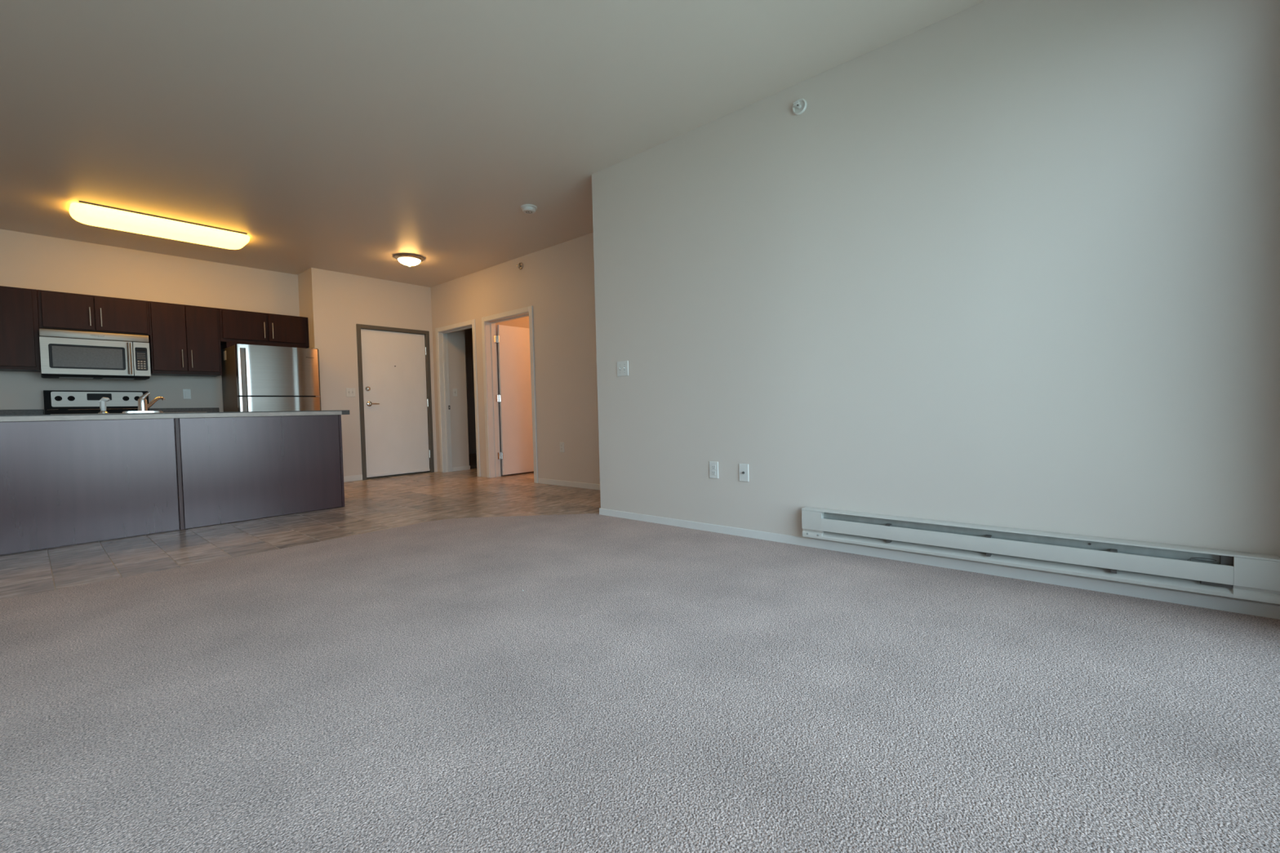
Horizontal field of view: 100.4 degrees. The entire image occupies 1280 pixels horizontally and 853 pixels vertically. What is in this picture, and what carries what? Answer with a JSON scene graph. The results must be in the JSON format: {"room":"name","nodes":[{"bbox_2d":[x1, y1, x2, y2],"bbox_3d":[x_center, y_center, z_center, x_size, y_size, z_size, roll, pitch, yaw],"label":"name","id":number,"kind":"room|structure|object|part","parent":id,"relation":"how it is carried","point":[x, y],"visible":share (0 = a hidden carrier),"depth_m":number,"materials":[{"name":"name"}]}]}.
{"room":"empty living room","nodes":[
{"label":"empty living room","id":0,"kind":"room"},
{"bbox_2d":[0,228,299,414],"bbox_3d":[-6.018,-0.537,5.340,0.120,2.734,4.857,0,2,41],"label":"wall","id":1,"kind":"structure","parent":0,"point":[27,260],"depth_m":5.82,"materials":[{"name":"beige paint"}]},
{"bbox_2d":[0,285,41,372],"bbox_3d":[-6.085,-0.909,4.889,0.365,0.765,0.756,0,2,41],"label":"upper cabinet","id":2,"kind":"object","parent":1,"relation":"attached to","point":[20,344],"visible":0.96,"depth_m":4.99,"materials":[{"name":"brown wood"}]},
{"bbox_2d":[36,289,150,335],"bbox_3d":[-5.586,-1.141,5.466,0.365,0.362,0.785,0,2,41],"label":"upper cabinet","id":3,"kind":"object","parent":1,"relation":"attached to","point":[56,309],"visible":0.95,"depth_m":5.35,"materials":[{"name":"brown wood"}]},
{"bbox_3d":[-5.609,-1.129,5.229,0.019,0.332,0.350,0,2,41],"label":"door","id":4,"kind":"part","parent":3,"relation":"part of","materials":[{"name":"brown wood"}]},
{"bbox_3d":[-5.494,-1.098,5.322,0.037,0.186,0.012,0,2,41],"label":"handle","id":5,"kind":"part","parent":3,"relation":"part of","materials":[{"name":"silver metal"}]},
{"bbox_2d":[39,327,151,380],"bbox_3d":[-5.552,-0.722,5.442,0.447,0.470,0.768,0,2,41],"label":"microwave","id":6,"kind":"object","parent":3,"relation":"attached to","point":[64,353],"visible":0.99,"depth_m":5.30,"materials":[{"name":"silver metal"}]},
{"bbox_3d":[-5.469,-0.688,5.286,0.030,0.348,0.637,0,2,41],"label":"door","id":7,"kind":"part","parent":6,"relation":"part of","materials":[{"name":"metal"}]},
{"bbox_3d":[-5.529,-0.495,5.433,0.288,0.009,0.748,0,2,41],"label":"plate","id":8,"kind":"part","parent":6,"relation":"part of","materials":[{"name":"black plastic"}]},
{"bbox_3d":[-5.252,-0.700,5.481,0.045,0.323,0.028,0,2,41],"label":"handle","id":9,"kind":"part","parent":6,"relation":"part of","materials":[{"name":"metal"}]},
{"bbox_3d":[-5.215,-0.705,5.573,0.010,0.248,0.101,0,2,41],"label":"keypad glass","id":10,"kind":"part","parent":6,"relation":"part of","materials":[{"name":"black glass"}]},
{"bbox_3d":[-5.217,-0.703,5.578,0.030,0.348,0.125,0,2,41],"label":"control panel","id":11,"kind":"part","parent":6,"relation":"part of","materials":[{"name":"metal"}]},
{"bbox_3d":[-5.443,-1.101,5.381,0.037,0.186,0.012,0,2,41],"label":"handle","id":12,"kind":"part","parent":3,"relation":"part of","materials":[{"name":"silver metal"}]},
{"bbox_3d":[-5.364,-1.144,5.513,0.019,0.332,0.388,0,2,41],"label":"door","id":13,"kind":"part","parent":3,"relation":"part of","materials":[{"name":"brown wood"}]},
{"bbox_2d":[148,301,222,377],"bbox_3d":[-5.128,-0.965,5.997,0.365,0.769,0.600,0,2,41],"label":"upper cabinet","id":14,"kind":"object","parent":1,"relation":"attached to","point":[184,340],"visible":0.94,"depth_m":5.89,"materials":[{"name":"brown wood"}]},
{"bbox_3d":[-5.120,-0.967,5.796,0.019,0.716,0.278,0,2,41],"label":"door","id":15,"kind":"part","parent":14,"relation":"part of","materials":[{"name":"brown wood"}]},
{"bbox_3d":[-5.030,-0.747,5.859,0.037,0.197,0.012,0,2,41],"label":"handle","id":16,"kind":"part","parent":14,"relation":"part of","materials":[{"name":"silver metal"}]},
{"bbox_3d":[-4.978,-0.750,5.919,0.037,0.197,0.012,0,2,41],"label":"handle","id":17,"kind":"part","parent":14,"relation":"part of","materials":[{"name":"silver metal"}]},
{"bbox_3d":[-4.934,-0.978,6.012,0.019,0.716,0.280,0,2,41],"label":"door","id":18,"kind":"part","parent":14,"relation":"part of","materials":[{"name":"brown wood"}]},
{"bbox_2d":[182,389,191,399],"bbox_3d":[-5.232,-0.374,6.152,0.010,0.115,0.072,0,2,41],"label":"switch","id":19,"kind":"object","parent":1,"relation":"attached to","point":[186,393],"visible":1,"depth_m":6.15,"materials":[{"name":"white plastic"}]},
{"bbox_2d":[218,308,309,350],"bbox_3d":[-4.638,-1.155,6.564,0.365,0.449,0.910,0,2,41],"label":"upper cabinet","id":20,"kind":"object","parent":1,"relation":"attached to","point":[236,326],"visible":0.91,"depth_m":6.43,"materials":[{"name":"brown wood"}]},
{"bbox_3d":[-4.677,-1.190,6.308,0.019,0.322,0.428,0,2,41],"label":"door","id":21,"kind":"part","parent":20,"relation":"part of","materials":[{"name":"brown wood"}]},
{"bbox_3d":[-4.392,-1.208,6.639,0.019,0.322,0.402,0,2,41],"label":"door","id":22,"kind":"part","parent":20,"relation":"part of","materials":[{"name":"brown wood"}]},
{"bbox_2d":[0,453,600,599],"bbox_3d":[-1.964,0.802,4.964,11.140,0.120,9.720,0,2,41],"label":"floor","id":23,"kind":"structure","parent":0,"point":[371,505],"depth_m":4.19,"materials":[{"name":"tile"}]},
{"bbox_2d":[43,390,149,414],"bbox_3d":[-5.418,0.220,5.388,0.666,1.188,0.770,0,2,41],"label":"range","id":24,"kind":"object","parent":23,"relation":"on","point":[55,402],"visible":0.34,"depth_m":5.48,"materials":[{"name":"silver metal"}]},
{"bbox_3d":[-5.802,-0.281,5.316,0.031,0.052,0.052,0,2,41],"label":"knob","id":25,"kind":"part","parent":24,"relation":"part of","materials":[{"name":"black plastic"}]},
{"bbox_3d":[-5.745,-0.284,5.383,0.031,0.052,0.052,0,2,41],"label":"knob","id":26,"kind":"part","parent":24,"relation":"part of","materials":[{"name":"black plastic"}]},
{"bbox_3d":[-5.631,-0.284,5.547,0.014,0.152,0.672,0,2,41],"label":"control panel","id":27,"kind":"part","parent":24,"relation":"part of","materials":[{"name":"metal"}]},
{"bbox_3d":[-5.579,-0.181,5.577,0.007,0.010,0.560,0,2,41],"label":"vent trim","id":28,"kind":"part","parent":24,"relation":"part of","materials":[{"name":"black metal"}]},
{"bbox_3d":[-5.484,-0.300,5.685,0.031,0.052,0.052,0,2,41],"label":"knob","id":29,"kind":"part","parent":24,"relation":"part of","materials":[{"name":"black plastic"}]},
{"bbox_2d":[0,414,344,555],"bbox_3d":[-3.973,0.379,4.187,0.662,0.870,2.813,0,2,41],"label":"kitchen island","id":30,"kind":"object","parent":23,"relation":"on","point":[63,482],"visible":0.99,"depth_m":4.03,"materials":[{"name":"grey wood"}]},
{"bbox_3d":[-4.124,0.401,3.525,0.017,0.865,1.612,0,2,41],"label":"panel","id":31,"kind":"part","parent":30,"relation":"part of","materials":[{"name":"grey wood"}]},
{"bbox_2d":[0,409,350,422],"bbox_3d":[-3.962,-0.078,4.177,0.692,0.042,2.907,0,2,41],"label":"island countertop","id":32,"kind":"structure","parent":30,"relation":"on","point":[237,414],"depth_m":4.03,"materials":[{"name":"laminate"}]},
{"bbox_2d":[50,412,182,421],"bbox_3d":[-4.009,-0.043,4.201,0.434,0.122,0.864,0,2,41],"label":"sink","id":33,"kind":"object","parent":32,"relation":"in","point":[160,412],"visible":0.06,"depth_m":3.98,"materials":[{"name":"metal"}]},
{"bbox_2d":[97,397,110,413],"bbox_3d":[-3.996,-0.158,3.973,0.060,0.122,0.067,0,2,41],"label":"sprayer","id":34,"kind":"object","parent":33,"relation":"on","point":[103,401],"visible":0.98,"depth_m":3.96,"materials":[{"name":"silver metal"}]},
{"bbox_2d":[121,391,165,413],"bbox_3d":[-3.848,-0.188,4.163,0.108,0.163,0.285,-1,2,19],"label":"faucet","id":35,"kind":"object","parent":32,"relation":"on","point":[143,407],"visible":0.98,"depth_m":4.13,"materials":[{"name":"silver metal"}]},
{"bbox_3d":[-3.857,-0.113,4.135,0.058,0.014,0.236,0,2,41],"label":"deck plate","id":36,"kind":"part","parent":35,"relation":"part of","materials":[{"name":"silver metal"}]},
{"bbox_3d":[-3.845,-0.235,4.134,0.068,0.068,0.037,-2,2,-18],"label":"lever","id":37,"kind":"part","parent":35,"relation":"part of","materials":[{"name":"silver metal"}]},
{"bbox_3d":[-3.848,-0.186,4.226,0.030,0.108,0.172,-1,2,6],"label":"spout","id":38,"kind":"part","parent":35,"relation":"part of","materials":[{"name":"silver metal"}]},
{"bbox_3d":[-3.203,0.347,4.592,0.017,0.868,1.142,0,2,41],"label":"panel","id":39,"kind":"part","parent":30,"relation":"part of","materials":[{"name":"grey wood"}]},
{"bbox_3d":[-3.042,0.324,5.226,0.600,0.870,0.022,0,2,41],"label":"panel","id":40,"kind":"part","parent":30,"relation":"part of","materials":[{"name":"grey wood"}]},
{"bbox_2d":[221,343,320,412],"bbox_3d":[-4.434,-0.091,6.451,0.735,1.697,0.832,0,2,41],"label":"refrigerator","id":41,"kind":"object","parent":23,"relation":"on","point":[255,378],"visible":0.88,"depth_m":6.16,"materials":[{"name":"silver metal"}]},
{"bbox_3d":[-4.197,-0.645,6.219,0.072,0.569,0.830,0,2,41],"label":"freezer door","id":42,"kind":"part","parent":41,"relation":"part of","materials":[{"name":"metal"}]},
{"bbox_3d":[-4.176,0.176,6.244,0.072,1.043,0.830,0,2,41],"label":"door","id":43,"kind":"part","parent":41,"relation":"part of","materials":[{"name":"metal"}]},
{"bbox_2d":[0,513,1279,852],"bbox_3d":[-0.969,0.825,1.404,4.740,0.008,5.393,0,2,41],"label":"carpet","id":44,"kind":"object","parent":23,"relation":"on","point":[647,687],"visible":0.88,"depth_m":1.52,"materials":[{"name":"grey carpet"}]},
{"bbox_3d":[-5.947,0.408,4.841,0.640,0.873,0.760,0,2,41],"label":"base cabinet","id":45,"kind":"object","parent":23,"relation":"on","visible":0},
{"bbox_2d":[0,409,44,415],"bbox_3d":[-5.967,-0.093,4.832,0.619,0.125,0.760,0,2,41],"label":"countertop","id":46,"kind":"structure","parent":45,"relation":"on","point":[2,412],"depth_m":5.19,"materials":[{"name":"laminate"}]},
{"bbox_3d":[-4.990,0.350,5.948,0.640,0.873,0.621,0,2,41],"label":"base cabinet","id":47,"kind":"object","parent":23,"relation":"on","visible":0},
{"bbox_2d":[149,407,219,412],"bbox_3d":[-5.010,-0.151,5.940,0.619,0.125,0.624,0,2,41],"label":"countertop","id":48,"kind":"structure","parent":47,"relation":"on","point":[209,409],"depth_m":6.15,"materials":[{"name":"laminate"}]},
{"bbox_2d":[297,267,437,476],"bbox_3d":[-3.723,-0.661,7.524,0.500,2.734,1.694,0,2,41],"label":"wall","id":49,"kind":"structure","parent":0,"point":[333,303],"depth_m":7.02,"materials":[{"name":"beige paint"}]},
{"bbox_2d":[346,387,355,396],"bbox_3d":[-3.810,-0.451,7.026,0.019,0.115,0.117,0,2,41],"label":"light switch","id":50,"kind":"object","parent":49,"relation":"attached to","point":[350,392],"visible":1,"depth_m":7.03,"materials":[{"name":"white plastic"}]},
{"bbox_2d":[343,474,362,482],"bbox_3d":[-3.884,0.691,6.948,0.011,0.075,0.506,0,2,41],"label":"baseboard","id":51,"kind":"structure","parent":49,"relation":"attached to","point":[355,477],"depth_m":7.04,"materials":[{"name":"white paint"}]},
{"bbox_2d":[355,324,434,479],"bbox_3d":[-3.441,-0.343,7.517,0.137,2.085,1.012,0,2,41],"label":"door","id":52,"kind":"structure","parent":49,"relation":"in","point":[393,363],"depth_m":7.50,"materials":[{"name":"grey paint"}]},
{"bbox_3d":[-3.626,-0.309,7.240,0.055,0.072,0.154,0,2,41],"label":"lever handle","id":53,"kind":"part","parent":52,"relation":"part of","materials":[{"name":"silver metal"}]},
{"bbox_2d":[366,328,476,478],"bbox_3d":[-3.490,-0.732,9.655,2.694,2.734,4.300,0,2,41],"label":"wall","id":54,"kind":"structure","parent":0,"point":[468,332],"depth_m":11.40,"materials":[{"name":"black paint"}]},
{"bbox_2d":[447,329,469,467],"bbox_3d":[-2.788,-0.700,8.049,0.115,2.734,0.294,0,2,41],"label":"wall","id":55,"kind":"structure","parent":0,"point":[455,340],"depth_m":8.02,"materials":[{"name":"beige paint"}]},
{"bbox_2d":[453,388,457,395],"bbox_3d":[-2.764,-0.511,7.975,0.019,0.117,0.072,0,2,41],"label":"light switch","id":56,"kind":"object","parent":55,"relation":"attached to","point":[455,390],"visible":1,"depth_m":7.98,"materials":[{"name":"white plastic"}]},
{"bbox_2d":[452,465,470,471],"bbox_3d":[-2.746,0.635,8.093,0.126,0.062,0.301,0,2,41],"label":"baseboard","id":57,"kind":"structure","parent":55,"relation":"attached to","point":[461,468],"depth_m":8.05,"materials":[{"name":"white paint"}]},
{"bbox_2d":[0,0,986,287],"bbox_3d":[-2.034,-2.050,4.877,11.140,0.120,9.720,0,2,41],"label":"ceiling","id":58,"kind":"structure","parent":0,"point":[346,136],"depth_m":3.22,"materials":[{"name":"beige paint"}]},
{"bbox_2d":[69,200,249,249],"bbox_3d":[-4.522,-1.882,5.093,0.424,0.104,1.267,0,2,41],"label":"ceiling light","id":59,"kind":"object","parent":58,"relation":"attached to","point":[86,213],"visible":1,"depth_m":4.94,"materials":[{"name":"glowing white plastic diffuser"},{"name":"dark metal"}]},
{"bbox_2d":[394,253,424,266],"bbox_3d":[-2.749,-1.964,6.352,0.330,0.107,0.330,0,2,41],"label":"ceiling light","id":60,"kind":"object","parent":58,"relation":"attached to","point":[410,260],"visible":1,"depth_m":6.27,"materials":[{"name":"white glass"}]},
{"bbox_3d":[-2.749,-1.956,6.353,0.252,0.059,0.252,0,2,41],"label":"lamp shade","id":61,"kind":"part","parent":60,"relation":"part of","materials":[{"name":"white glass"}]},
{"bbox_2d":[520,204,537,213],"bbox_3d":[-1.020,-1.992,4.897,0.150,0.046,0.150,0,2,41],"label":"smoke detector","id":62,"kind":"object","parent":58,"relation":"attached to","point":[526,208],"visible":1,"depth_m":4.86,"materials":[{"name":"white plastic"}]},
{"bbox_2d":[495,315,528,475],"bbox_3d":[-1.042,-0.753,8.354,0.120,2.734,3.069,0,2,41],"label":"wall partition","id":63,"kind":"structure","parent":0,"point":[522,322],"depth_m":7.33,"materials":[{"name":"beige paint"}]},
{"bbox_2d":[431,232,599,484],"bbox_3d":[-1.350,-0.689,6.514,4.411,2.734,0.120,0,2,41],"label":"wall","id":64,"kind":"structure","parent":0,"point":[557,281],"depth_m":6.13,"materials":[{"name":"beige paint"}]},
{"bbox_2d":[435,319,480,476],"bbox_3d":[-2.530,-0.383,7.550,1.034,2.117,0.153,0,2,41],"label":"door frame","id":65,"kind":"structure","parent":64,"relation":"in","point":[442,344],"depth_m":7.81,"materials":[{"name":"white paint"}]},
{"bbox_2d":[515,262,523,269],"bbox_3d":[-1.459,-1.939,6.423,0.088,0.088,0.062,0,2,41],"label":"sprinkler","id":66,"kind":"object","parent":64,"relation":"attached to","point":[520,264],"visible":1,"depth_m":6.43,"materials":[{"name":"silver metal"}]},
{"bbox_2d":[560,442,564,452],"bbox_3d":[-0.892,0.237,6.081,0.072,0.117,0.009,0,2,41],"label":"power outlet","id":67,"kind":"object","parent":64,"relation":"attached to","point":[562,444],"visible":1,"depth_m":6.07,"materials":[{"name":"white plastic"}]},
{"bbox_2d":[591,0,1279,605],"bbox_3d":[1.439,-0.665,3.466,3.795,2.734,1.088,0,2,41],"label":"wall","id":68,"kind":"structure","parent":0,"point":[1012,264],"depth_m":2.57,"materials":[{"name":"beige paint"}]},
{"bbox_2d":[617,360,628,376],"bbox_3d":[-0.137,-0.446,4.107,0.118,0.117,0.019,0,2,41],"label":"light switch","id":69,"kind":"object","parent":68,"relation":"attached to","point":[623,366],"visible":1,"depth_m":4.11,"materials":[{"name":"white plastic"}]},
{"bbox_2d":[709,461,718,478],"bbox_3d":[0.499,0.294,3.603,0.072,0.115,0.009,0,2,41],"label":"power outlet","id":70,"kind":"object","parent":68,"relation":"attached to","point":[713,465],"visible":1,"depth_m":3.60,"materials":[{"name":"white plastic"}]},
{"bbox_2d":[738,463,748,481],"bbox_3d":[0.668,0.299,3.448,0.071,0.116,0.022,0,2,41],"label":"outlet","id":71,"kind":"object","parent":68,"relation":"attached to","point":[743,468],"visible":1,"depth_m":3.45,"materials":[{"name":"white plastic"}]},
{"bbox_2d":[792,98,807,115],"bbox_3d":[0.916,-1.869,3.095,0.088,0.088,0.062,0,2,41],"label":"sprinkler","id":72,"kind":"object","parent":68,"relation":"attached to","point":[799,106],"visible":1,"depth_m":3.10,"materials":[{"name":"white plastic"}]},
{"bbox_2d":[537,478,1279,619],"bbox_3d":[0.665,0.671,4.118,5.811,0.062,0.979,0,2,41],"label":"baseboard","id":73,"kind":"structure","parent":68,"relation":"attached to","point":[1242,606],"depth_m":2.59,"materials":[{"name":"white paint"}]},
{"bbox_2d":[801,506,1279,604],"bbox_3d":[1.669,0.567,2.568,1.830,0.172,0.066,0,2,41],"label":"baseboard heater","id":74,"kind":"object","parent":68,"relation":"attached to","point":[1244,575],"visible":1,"depth_m":2.35,"materials":[{"name":"metal"}]},
{"bbox_3d":[-0.210,-0.727,6.842,3.115,2.734,1.869,0,2,41],"label":"wall","id":75,"kind":"structure","parent":0,"visible":0},
{"bbox_2d":[481,305,537,483],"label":"door","id":76,"kind":"structure","parent":75,"relation":"in","point":[516,398],"depth_m":7.17,"materials":[{"name":"white paint"}]}
]}

